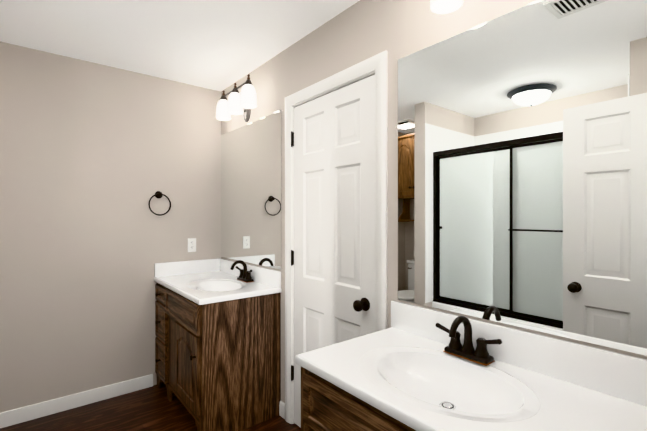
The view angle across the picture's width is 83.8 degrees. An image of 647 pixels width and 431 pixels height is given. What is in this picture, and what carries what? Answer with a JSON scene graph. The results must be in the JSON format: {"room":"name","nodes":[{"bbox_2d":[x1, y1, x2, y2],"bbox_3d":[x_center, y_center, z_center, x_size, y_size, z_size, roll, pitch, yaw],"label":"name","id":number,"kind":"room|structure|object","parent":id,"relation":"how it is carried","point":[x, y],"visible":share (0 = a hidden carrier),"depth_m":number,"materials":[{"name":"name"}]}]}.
{"room":"bathroom","nodes":[
{"label":"bathroom","id":0,"kind":"room"},
{"bbox_2d":[0,42,220,412],"bbox_3d":[-1.948,0.114,2.430,2.820,2.440,0.120,0,0,-39],"label":"wall","id":1,"kind":"structure","parent":0,"point":[95,158],"depth_m":2.58,"materials":[{"name":"beige paint"}]},
{"bbox_2d":[0,374,152,427],"bbox_3d":[-2.126,1.287,2.202,2.014,0.094,0.013,0,0,-39],"label":"baseboard","id":2,"kind":"structure","parent":1,"relation":"attached to","point":[34,411],"depth_m":2.50,"materials":[{"name":"white paint"}]},
{"bbox_2d":[148,191,170,215],"bbox_3d":[-1.295,-0.104,2.846,0.173,0.194,0.055,0,0,-39],"label":"towel ring","id":3,"kind":"object","parent":1,"relation":"attached to","point":[158,194],"visible":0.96,"depth_m":2.85,"materials":[{"name":"black metal"}]},
{"bbox_2d":[188,238,195,251],"bbox_3d":[-1.105,0.240,3.030,0.070,0.115,0.007,0,0,-39],"label":"electrical outlet plate","id":4,"kind":"object","parent":1,"relation":"attached to","point":[191,244],"visible":1,"depth_m":3.03,"materials":[{"name":"white plastic"}]},
{"bbox_2d":[0,384,300,430],"bbox_3d":[-0.646,1.361,0.822,2.820,0.050,4.260,0,0,-39],"label":"floor","id":5,"kind":"structure","parent":0,"point":[152,408],"depth_m":2.38,"materials":[{"name":"brown wood"}]},
{"bbox_2d":[154,258,281,430],"bbox_3d":[-0.822,0.828,2.622,0.585,1.012,0.996,0,0,-39],"label":"bathroom vanity","id":6,"kind":"object","parent":5,"relation":"on","point":[218,344],"visible":1,"depth_m":2.31,"materials":[{"name":"brown wood"}]},
{"bbox_2d":[295,300,646,430],"bbox_3d":[0.431,0.845,1.077,0.580,0.982,1.058,0,0,-39],"label":"bathroom vanity","id":7,"kind":"object","parent":5,"relation":"on","point":[415,368],"visible":1,"depth_m":1.16,"materials":[{"name":"white stone"}]},
{"bbox_2d":[0,0,359,91],"bbox_3d":[-0.646,-1.134,0.819,2.820,0.060,4.260,0,0,-39],"label":"ceiling","id":8,"kind":"structure","parent":0,"point":[219,45],"depth_m":2.15,"materials":[{"name":"paint"}]},
{"bbox_2d":[221,0,646,402],"bbox_3d":[0.441,0.115,1.623,0.120,2.440,4.140,0,0,-39],"label":"wall","id":9,"kind":"structure","parent":0,"point":[407,27],"depth_m":1.76,"materials":[{"name":"beige paint"}]},
{"bbox_2d":[216,74,256,121],"bbox_3d":[-0.655,-0.875,2.755,0.158,0.282,0.546,0,0,-39],"label":"sconce","id":10,"kind":"object","parent":9,"relation":"attached to","point":[243,103],"visible":1,"depth_m":2.70,"materials":[{"name":"white glass"}]},
{"bbox_2d":[221,110,281,269],"bbox_3d":[-0.594,-0.180,2.802,0.005,1.074,0.991,0,0,-39],"label":"mirror","id":11,"kind":"object","parent":9,"relation":"attached to","point":[251,192],"visible":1,"depth_m":2.71,"materials":[{"name":"clear glass"}]},
{"bbox_2d":[279,401,284,418],"bbox_3d":[-0.277,1.287,2.406,0.013,0.094,0.078,0,0,-39],"label":"baseboard","id":12,"kind":"structure","parent":9,"relation":"attached to","point":[282,409],"depth_m":2.40,"materials":[{"name":"white paint"}]},
{"bbox_2d":[291,75,374,427],"bbox_3d":[0.015,0.313,2.033,0.105,2.022,0.718,0,0,-39],"label":"closet door","id":13,"kind":"structure","parent":9,"relation":"in","point":[333,144],"depth_m":2.01,"materials":[{"name":"white paint"}]},
{"bbox_2d":[285,50,387,423],"bbox_3d":[0.069,0.277,2.070,0.138,2.115,0.868,0,0,-39],"label":"door frame","id":14,"kind":"structure","parent":9,"relation":"attached to","point":[376,65],"depth_m":1.85,"materials":[{"name":"white paint"}]},
{"bbox_2d":[430,0,462,13],"bbox_3d":[0.695,-0.874,1.088,0.158,0.282,0.812,0,0,-39],"label":"sconce","id":15,"kind":"object","parent":9,"relation":"attached to","point":[442,6],"visible":1,"depth_m":1.39,"materials":[{"name":"white glass"}]},
{"bbox_2d":[398,0,646,355],"bbox_3d":[0.664,-0.168,1.247,0.005,1.095,1.028,0,0,-39],"label":"mirror","id":16,"kind":"object","parent":9,"relation":"attached to","point":[522,166],"visible":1,"depth_m":1.20,"materials":[{"name":"clear glass"}]}
]}

